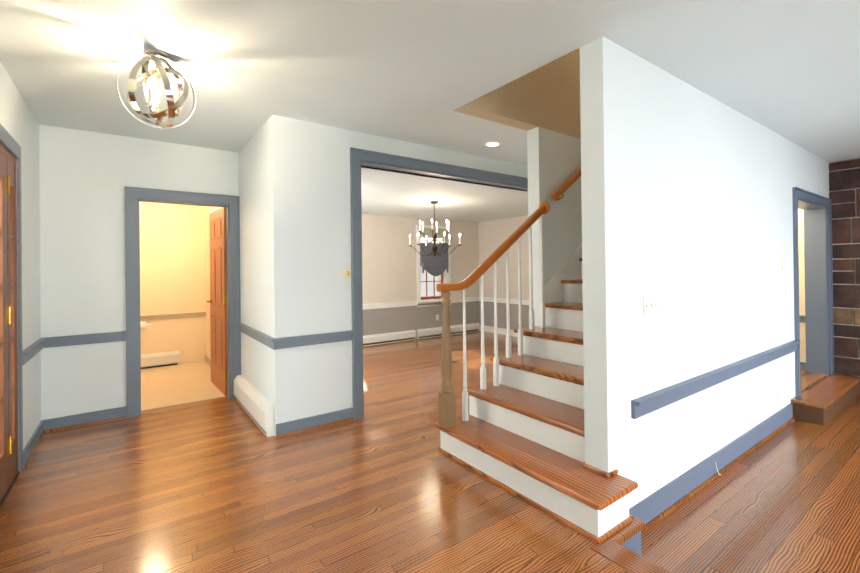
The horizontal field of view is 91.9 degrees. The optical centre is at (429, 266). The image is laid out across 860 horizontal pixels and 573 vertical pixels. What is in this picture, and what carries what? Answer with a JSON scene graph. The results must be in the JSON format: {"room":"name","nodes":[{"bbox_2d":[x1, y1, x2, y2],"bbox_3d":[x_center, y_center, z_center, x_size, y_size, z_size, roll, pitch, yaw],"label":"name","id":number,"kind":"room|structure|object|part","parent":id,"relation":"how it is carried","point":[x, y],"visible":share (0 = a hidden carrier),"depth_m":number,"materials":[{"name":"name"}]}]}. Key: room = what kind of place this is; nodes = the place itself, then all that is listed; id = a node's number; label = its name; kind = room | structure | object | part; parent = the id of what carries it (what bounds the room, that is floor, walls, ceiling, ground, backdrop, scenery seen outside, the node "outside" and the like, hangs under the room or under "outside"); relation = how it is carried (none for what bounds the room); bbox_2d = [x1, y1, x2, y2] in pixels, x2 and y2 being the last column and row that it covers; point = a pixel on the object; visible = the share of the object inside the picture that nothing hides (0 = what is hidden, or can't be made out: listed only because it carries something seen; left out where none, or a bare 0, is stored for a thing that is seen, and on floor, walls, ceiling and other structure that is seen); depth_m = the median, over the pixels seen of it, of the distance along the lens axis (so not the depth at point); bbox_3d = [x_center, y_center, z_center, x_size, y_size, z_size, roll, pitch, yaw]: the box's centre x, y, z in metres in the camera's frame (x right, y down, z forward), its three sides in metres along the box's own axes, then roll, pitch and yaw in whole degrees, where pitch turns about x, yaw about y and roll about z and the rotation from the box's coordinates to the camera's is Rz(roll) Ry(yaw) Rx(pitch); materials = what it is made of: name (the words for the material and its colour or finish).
{"room":"entrance hall","nodes":[
{"label":"entrance hall","id":0,"kind":"room"},
{"bbox_2d":[0,62,40,449],"bbox_3d":[-1.111,0.211,0.405,0.120,2.850,7.700,0,0,-36],"label":"wall","id":1,"kind":"structure","parent":0,"point":[19,123],"depth_m":3.05,"materials":[{"name":"paint"}]},
{"bbox_2d":[0,142,18,486],"bbox_3d":[-2.330,0.317,2.138,0.069,2.080,1.460,0,0,-36],"label":"entry door","id":2,"kind":"structure","parent":1,"relation":"in","point":[13,304],"depth_m":2.68,"materials":[{"name":"brown wood"}]},
{"bbox_2d":[0,151,11,502],"bbox_3d":[-2.312,0.337,2.182,0.102,2.016,0.930,0,0,-36],"label":"entry door","id":3,"kind":"structure","parent":2,"relation":"attached to","point":[4,449],"depth_m":2.45,"materials":[{"name":"brown wood"}]},
{"bbox_3d":[-2.307,0.292,2.211,0.060,1.700,0.890,0,0,-36],"label":"entry door hardware","id":4,"kind":"part","parent":3,"relation":"part of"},
{"bbox_2d":[0,124,22,471],"bbox_3d":[-2.296,0.272,2.163,0.012,2.170,1.576,0,0,-36],"label":"door frame","id":5,"kind":"structure","parent":1,"relation":"attached to","point":[10,143],"depth_m":2.76,"materials":[{"name":"blue"}]},
{"bbox_2d":[22,337,47,364],"bbox_3d":[-2.976,0.631,3.128,0.034,0.085,0.792,0,0,-36],"label":"trim","id":6,"kind":"structure","parent":1,"relation":"attached to","point":[33,350],"depth_m":3.08,"materials":[{"name":"blue"}]},
{"bbox_2d":[23,420,46,468],"bbox_3d":[-2.970,1.319,3.123,0.028,0.100,0.792,0,0,-36],"label":"baseboard","id":7,"kind":"structure","parent":1,"relation":"attached to","point":[29,450],"depth_m":3.08,"materials":[{"name":"blue"}]},
{"bbox_2d":[39,124,238,419],"bbox_3d":[-2.707,0.094,3.891,1.690,2.550,0.120,0,0,-36],"label":"wall","id":8,"kind":"structure","parent":0,"point":[86,178],"depth_m":3.64,"materials":[{"name":"paint"}]},
{"bbox_2d":[45,406,126,431],"bbox_3d":[-2.962,1.321,3.600,0.540,0.100,0.028,0,0,-36],"label":"baseboard","id":9,"kind":"structure","parent":8,"relation":"attached to","point":[65,422],"depth_m":3.59,"materials":[{"name":"blue"}]},
{"bbox_2d":[48,331,125,347],"bbox_3d":[-2.956,0.633,3.610,0.510,0.085,0.034,0,0,-36],"label":"trim","id":10,"kind":"structure","parent":8,"relation":"attached to","point":[59,341],"depth_m":3.59,"materials":[{"name":"blue"}]},
{"bbox_2d":[125,186,240,417],"bbox_3d":[-2.399,0.322,4.090,0.960,2.090,0.152,0,0,-36],"label":"door frame","id":11,"kind":"structure","parent":8,"relation":"attached to","point":[134,196],"depth_m":3.91,"materials":[{"name":"blue"}]},
{"bbox_2d":[206,207,226,395],"bbox_3d":[-2.384,0.368,4.630,0.110,1.985,0.779,0,0,-38],"label":"door leaf","id":12,"kind":"structure","parent":8,"relation":"in","point":[218,335],"depth_m":4.55,"materials":[{"name":"brown wood"}]},
{"bbox_3d":[-2.372,0.351,4.614,0.065,1.680,0.734,0,0,-41],"label":"bathroom door hardware","id":13,"kind":"part","parent":12,"relation":"part of","materials":[{"name":"brown wood"}]},
{"bbox_3d":[-2.368,0.301,4.653,0.038,1.640,0.545,0,0,-38],"label":"bathroom door grooves","id":14,"kind":"part","parent":12,"relation":"part of","materials":[{"name":"brown wood"}]},
{"bbox_2d":[139,202,220,363],"bbox_3d":[-2.695,0.120,3.986,1.440,2.500,0.020,0,0,-36],"label":"wall","id":15,"kind":"structure","parent":0,"point":[174,258],"depth_m":4.09,"materials":[{"name":"beige paint"}]},
{"bbox_2d":[140,321,151,328],"bbox_3d":[-3.830,0.789,5.575,0.170,0.097,0.120,0,0,-36],"label":"paper holder","id":16,"kind":"object","parent":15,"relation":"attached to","point":[143,324],"visible":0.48,"depth_m":5.53,"materials":[{"name":"white"}]},
{"bbox_2d":[140,312,205,320],"bbox_3d":[-3.829,0.704,5.630,1.415,0.070,0.034,0,0,-36],"label":"trim","id":17,"kind":"structure","parent":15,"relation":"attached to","point":[171,316],"depth_m":5.78,"materials":[{"name":"beige wood"}]},
{"bbox_2d":[205,355,210,366],"bbox_3d":[-2.677,1.330,5.235,0.015,0.090,2.010,0,0,-36],"label":"baseboard","id":18,"kind":"structure","parent":15,"relation":"attached to","point":[207,360],"depth_m":5.78,"materials":[{"name":"beige wood"}]},
{"bbox_2d":[141,361,224,410],"bbox_3d":[-3.268,1.376,4.820,1.490,0.008,2.070,0,0,-36],"label":"floor","id":19,"kind":"structure","parent":0,"point":[166,386],"depth_m":4.75,"materials":[{"name":"beige"}]},
{"bbox_2d":[141,350,179,368],"bbox_3d":[-3.964,1.290,5.503,1.120,0.200,0.065,0,0,-36],"label":"heater","id":20,"kind":"object","parent":19,"relation":"on","point":[160,359],"visible":0.32,"depth_m":5.68,"materials":[{"name":"white metal"}]},
{"bbox_2d":[238,115,301,436],"bbox_3d":[-2.123,0.091,4.706,0.210,2.550,3.340,0,0,-36],"label":"wall","id":21,"kind":"structure","parent":0,"point":[270,257],"depth_m":3.40,"materials":[{"name":"paint"}]},
{"bbox_2d":[237,322,277,349],"bbox_3d":[-1.601,0.619,3.779,0.034,0.085,1.304,0,0,-36],"label":"trim","id":22,"kind":"structure","parent":21,"relation":"attached to","point":[261,337],"depth_m":3.60,"materials":[{"name":"blue"}]},
{"bbox_2d":[0,331,826,572],"bbox_3d":[1.430,1.471,3.392,7.800,0.300,9.600,0,0,-36],"label":"floor","id":23,"kind":"structure","parent":0,"point":[226,484],"depth_m":2.41,"materials":[{"name":"brown wood"}]},
{"bbox_2d":[0,471,19,507],"bbox_3d":[-2.328,1.351,2.127,0.105,0.012,1.460,0,0,-36],"label":"threshold","id":24,"kind":"object","parent":23,"relation":"on","point":[8,490],"visible":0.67,"depth_m":2.51,"materials":[{"name":"brown wood"}]},
{"bbox_2d":[234,375,273,436],"bbox_3d":[-1.629,1.237,3.788,0.070,0.240,1.215,0,0,-36],"label":"heater","id":25,"kind":"object","parent":23,"relation":"on","point":[255,404],"visible":1,"depth_m":3.57,"materials":[{"name":"white metal"}]},
{"bbox_2d":[363,330,415,345],"bbox_3d":[-1.537,1.284,6.821,3.100,0.170,0.065,0,0,-36],"label":"heater","id":26,"kind":"object","parent":23,"relation":"on","point":[376,339],"visible":0.32,"depth_m":7.37,"materials":[{"name":"white metal"}]},
{"bbox_2d":[416,323,479,338],"bbox_3d":[0.390,1.269,8.210,1.550,0.170,0.065,0,0,-36],"label":"heater","id":27,"kind":"object","parent":23,"relation":"on","point":[437,331],"visible":0.78,"depth_m":8.05,"materials":[{"name":"white metal"}]},
{"bbox_2d":[434,167,637,542],"bbox_3d":[1.877,-0.446,3.559,3.696,3.526,1.320,0,0,-36],"label":"staircase","id":28,"kind":"structure","parent":23,"relation":"on","point":[518,430],"depth_m":2.87,"materials":[{"name":"white"}]},
{"bbox_3d":[0.530,-0.191,3.263,1.160,0.736,0.116,0,0,-36],"label":"balustrade handrail","id":29,"kind":"part","parent":28,"relation":"part of","materials":[{"name":"orange wood"}]},
{"bbox_3d":[1.968,-1.398,4.325,2.234,1.619,0.093,0,0,-36],"label":"wall handrail","id":30,"kind":"part","parent":28,"relation":"part of","materials":[{"name":"orange wood"}]},
{"bbox_2d":[590,514,670,572],"bbox_3d":[2.063,1.317,0.473,0.415,0.037,4.120,0,0,-36],"label":"trim","id":31,"kind":"structure","parent":23,"relation":"attached to","point":[611,548],"depth_m":1.91,"materials":[{"name":"brown wood"}]},
{"bbox_2d":[299,120,527,417],"bbox_3d":[0.931,0.058,4.924,5.000,2.550,0.120,0,0,-36],"label":"wall","id":32,"kind":"structure","parent":0,"point":[325,231],"depth_m":3.56,"materials":[{"name":"paint"}]},
{"bbox_2d":[276,407,353,437],"bbox_3d":[-0.942,1.298,3.466,0.660,0.100,0.028,0,0,-36],"label":"baseboard","id":33,"kind":"structure","parent":32,"relation":"attached to","point":[281,428],"depth_m":3.45,"materials":[{"name":"blue"}]},
{"bbox_2d":[278,330,352,348],"bbox_3d":[-0.936,0.610,3.476,0.630,0.085,0.034,0,0,-36],"label":"trim","id":34,"kind":"structure","parent":32,"relation":"attached to","point":[312,339],"depth_m":3.45,"materials":[{"name":"blue"}]},
{"bbox_2d":[343,266,350,279],"bbox_3d":[-0.728,0.061,3.650,0.075,0.120,0.006,0,0,-36],"label":"light switch","id":35,"kind":"object","parent":32,"relation":"attached to","point":[345,270],"visible":1,"depth_m":3.64,"materials":[{"name":"beige plastic"}]},
{"bbox_2d":[350,147,527,419],"bbox_3d":[0.349,0.143,4.483,2.640,2.390,0.152,0,0,-36],"label":"door frame","id":36,"kind":"structure","parent":32,"relation":"attached to","point":[359,158],"depth_m":3.71,"materials":[{"name":"blue"}]},
{"bbox_2d":[362,166,527,191],"bbox_3d":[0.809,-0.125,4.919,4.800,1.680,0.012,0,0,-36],"label":"trim","id":37,"kind":"structure","parent":32,"relation":"attached to","point":[442,178],"depth_m":4.36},
{"bbox_2d":[362,214,478,338],"bbox_3d":[-0.999,0.131,7.421,5.210,2.470,0.250,0,0,-36],"label":"wall","id":38,"kind":"structure","parent":0,"point":[389,271],"depth_m":7.63,"materials":[{"name":"beige paint"}]},
{"bbox_2d":[363,297,478,309],"bbox_3d":[-0.905,0.699,7.306,4.800,0.090,0.034,0,0,-36],"label":"trim","id":39,"kind":"structure","parent":38,"relation":"attached to","point":[414,303],"depth_m":7.63,"materials":[{"name":"white wood"}]},
{"bbox_2d":[416,225,452,306],"bbox_3d":[0.012,-0.005,8.121,0.840,1.545,0.300,0,0,-36],"label":"dining window","id":40,"kind":"structure","parent":38,"relation":"in","point":[444,276],"depth_m":8.02,"materials":[{"name":"white"}]},
{"bbox_3d":[-0.006,-0.022,8.146,0.560,1.300,0.039,0,0,-36],"label":"glass","id":41,"kind":"part","parent":40,"relation":"part of","materials":[{"name":"clear glass"}]},
{"bbox_3d":[-0.007,-0.022,8.147,0.620,1.330,0.065,0,0,-36],"label":"sash frame","id":42,"kind":"part","parent":40,"relation":"part of","materials":[{"name":"brown wood"}]},
{"bbox_2d":[420,227,447,243],"bbox_3d":[0.083,-0.579,8.016,0.660,0.310,0.004,0,0,-36],"label":"window shade","id":43,"kind":"object","parent":40,"relation":"attached to","point":[428,233],"visible":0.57,"depth_m":7.98,"materials":[{"name":"white fabric"}]},
{"bbox_2d":[420,243,448,270],"bbox_3d":[0.097,-0.143,8.002,0.678,0.603,0.064,0,0,-36],"label":"curtain","id":44,"kind":"object","parent":40,"relation":"attached to","point":[435,263],"visible":0.77,"depth_m":7.98,"materials":[{"name":"fabric"}]},
{"bbox_2d":[422,263,447,275],"bbox_3d":[0.113,0.064,7.983,0.620,0.264,0.100,0,0,-36],"label":"shade","id":45,"kind":"object","parent":40,"relation":"attached to","point":[436,273],"visible":1,"depth_m":7.92,"materials":[{"name":"fabric"}]},
{"bbox_2d":[0,0,859,165],"bbox_3d":[1.955,-1.338,2.634,7.800,0.200,7.700,0,0,-36],"label":"ceiling","id":46,"kind":"structure","parent":0,"point":[416,71],"depth_m":2.43,"materials":[{"name":"paint"}]},
{"bbox_2d":[116,49,195,127],"bbox_3d":[-1.546,-0.997,2.362,0.383,0.403,0.385,0,0,-36],"label":"light","id":47,"kind":"object","parent":46,"relation":"attached to","point":[173,110],"visible":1,"depth_m":2.33,"materials":[{"name":"silver metal"}]},
{"bbox_2d":[484,141,501,146],"bbox_3d":[0.624,-1.214,4.138,0.179,0.006,0.179,0,0,-36],"label":"recessed light","id":48,"kind":"object","parent":46,"relation":"in","point":[498,142],"depth_m":4.14,"materials":[{"name":"white"}]},
{"bbox_2d":[361,166,527,221],"bbox_3d":[-0.066,-1.045,6.123,4.800,0.250,2.970,0,0,-36],"label":"ceiling","id":49,"kind":"structure","parent":0,"point":[389,193],"depth_m":5.67,"materials":[{"name":"paint"}]},
{"bbox_2d":[408,201,461,256],"bbox_3d":[0.066,-0.524,5.947,0.743,0.794,0.741,0,0,-36],"label":"chandelier","id":50,"kind":"object","parent":49,"relation":"hanging from","point":[434,246],"visible":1,"depth_m":5.92,"materials":[{"name":"brown metal"}]},
{"bbox_2d":[478,215,528,329],"bbox_3d":[1.903,0.200,7.681,0.200,2.270,3.220,0,0,-36],"label":"wall","id":51,"kind":"structure","parent":0,"point":[493,235],"depth_m":8.15,"materials":[{"name":"beige paint"}]},
{"bbox_2d":[479,325,517,336],"bbox_3d":[1.901,1.274,7.512,0.015,0.120,2.970,0,0,-36],"label":"baseboard","id":52,"kind":"structure","parent":51,"relation":"attached to","point":[503,331],"depth_m":8.20,"materials":[{"name":"white wood"}]},
{"bbox_2d":[479,297,528,304],"bbox_3d":[1.904,0.669,7.485,0.034,0.090,2.910,0,0,-36],"label":"trim","id":53,"kind":"structure","parent":51,"relation":"attached to","point":[487,299],"depth_m":8.11,"materials":[{"name":"white wood"}]},
{"bbox_2d":[453,51,581,325],"bbox_3d":[2.189,-1.182,4.619,5.100,5.000,0.130,0,0,-36],"label":"wall","id":54,"kind":"structure","parent":0,"point":[554,161],"depth_m":3.73,"materials":[{"name":"paint"}]},
{"bbox_2d":[580,36,828,508],"bbox_3d":[2.898,0.126,3.752,4.980,2.740,0.200,0,0,-36],"label":"wall","id":55,"kind":"structure","parent":0,"point":[687,204],"depth_m":2.64,"materials":[{"name":"paint"}]},
{"bbox_2d":[622,531,640,555],"bbox_3d":[2.133,1.413,0.454,0.295,0.156,4.010,0,0,-36],"label":"trim","id":56,"kind":"structure","parent":55,"relation":"attached to","point":[633,543],"depth_m":2.12,"materials":[{"name":"blue"}]},
{"bbox_2d":[643,294,657,314],"bbox_3d":[1.319,0.228,2.481,0.165,0.115,0.014,0,0,-36],"label":"light switch","id":57,"kind":"object","parent":55,"relation":"attached to","point":[650,304],"visible":1,"depth_m":2.48,"materials":[{"name":"beige plastic"}]},
{"bbox_2d":[629,403,792,523],"bbox_3d":[2.246,1.426,3.132,3.180,0.150,0.016,0,0,-36],"label":"baseboard","id":58,"kind":"structure","parent":55,"relation":"attached to","point":[653,505],"depth_m":2.87,"materials":[{"name":"blue"}]},
{"bbox_2d":[631,340,800,418],"bbox_3d":[2.409,0.800,3.240,3.100,0.100,0.045,0,0,-36],"label":"trim","id":59,"kind":"structure","parent":55,"relation":"attached to","point":[650,402],"depth_m":2.85,"materials":[{"name":"blue"}]},
{"bbox_2d":[641,417,794,533],"bbox_3d":[2.288,1.491,3.143,3.100,0.020,0.014,0,0,-36],"label":"shoe","id":60,"kind":"object","parent":55,"relation":"attached to","point":[661,515],"visible":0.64,"depth_m":2.88,"materials":[{"name":"brown wood"}]},
{"bbox_2d":[777,389,780,402],"bbox_3d":[3.239,1.203,3.856,0.070,0.115,0.008,0,0,-36],"label":"outlet","id":61,"kind":"object","parent":55,"relation":"attached to","point":[779,395],"visible":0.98,"depth_m":3.85,"materials":[{"name":"beige plastic"}]},
{"bbox_2d":[792,187,833,396],"bbox_3d":[4.174,0.251,4.651,1.420,2.090,0.232,0,0,-36],"label":"door frame","id":62,"kind":"structure","parent":55,"relation":"attached to","point":[818,267],"depth_m":4.97,"materials":[{"name":"blue"}]},
{"bbox_2d":[641,394,859,572],"bbox_3d":[4.082,1.540,1.937,5.200,0.130,4.140,0,0,-36],"label":"floor","id":63,"kind":"structure","parent":0,"point":[785,499],"depth_m":2.52,"materials":[{"name":"brown wood"}]},
{"bbox_2d":[791,381,859,425],"bbox_3d":[4.270,1.404,4.454,1.650,0.160,0.240,0,0,-36],"label":"step","id":64,"kind":"structure","parent":63,"relation":"on","point":[814,415],"depth_m":4.02,"materials":[{"name":"brown wood"}]},
{"bbox_2d":[790,373,859,408],"bbox_3d":[4.269,1.309,4.445,1.660,0.030,0.255,0,0,-36],"label":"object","id":65,"kind":"structure","parent":64,"relation":"on","point":[826,392],"depth_m":4.31,"materials":[{"name":"brown wood"}]},
{"bbox_2d":[798,209,805,361],"bbox_3d":[4.478,0.022,5.595,0.260,2.550,0.940,0,0,-36],"label":"wall","id":66,"kind":"structure","parent":0,"point":[801,282],"depth_m":5.17,"materials":[{"name":"beige paint"}]},
{"bbox_2d":[800,362,805,370],"bbox_3d":[4.391,1.248,5.495,0.015,0.100,0.900,0,0,-36],"label":"baseboard","id":67,"kind":"structure","parent":66,"relation":"attached to","point":[803,366],"depth_m":5.14,"materials":[{"name":"blue"}]},
{"bbox_2d":[829,158,859,376],"bbox_3d":[6.124,0.089,3.415,0.140,2.740,4.120,0,0,-36],"label":"stone wall","id":68,"kind":"structure","parent":0,"point":[854,270],"depth_m":4.90,"materials":[{"name":"brown brick"}]},
{"bbox_2d":[829,159,859,375],"bbox_3d":[6.054,0.096,3.384,0.050,2.720,4.080,0,0,-36],"label":"blocks","id":69,"kind":"object","parent":68,"relation":"attached to","point":[846,296],"visible":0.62,"depth_m":4.92,"materials":[{"name":"brick"}]},
{"bbox_3d":[3.630,0.032,5.643,1.580,2.550,0.130,0,0,-36],"label":"wall","id":70,"kind":"structure","parent":0,"visible":0},
{"bbox_2d":[799,315,804,322],"bbox_3d":[4.377,0.660,5.491,0.034,0.085,0.900,0,0,-36],"label":"trim","id":71,"kind":"structure","parent":70,"relation":"attached to","point":[802,318],"depth_m":5.13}
]}

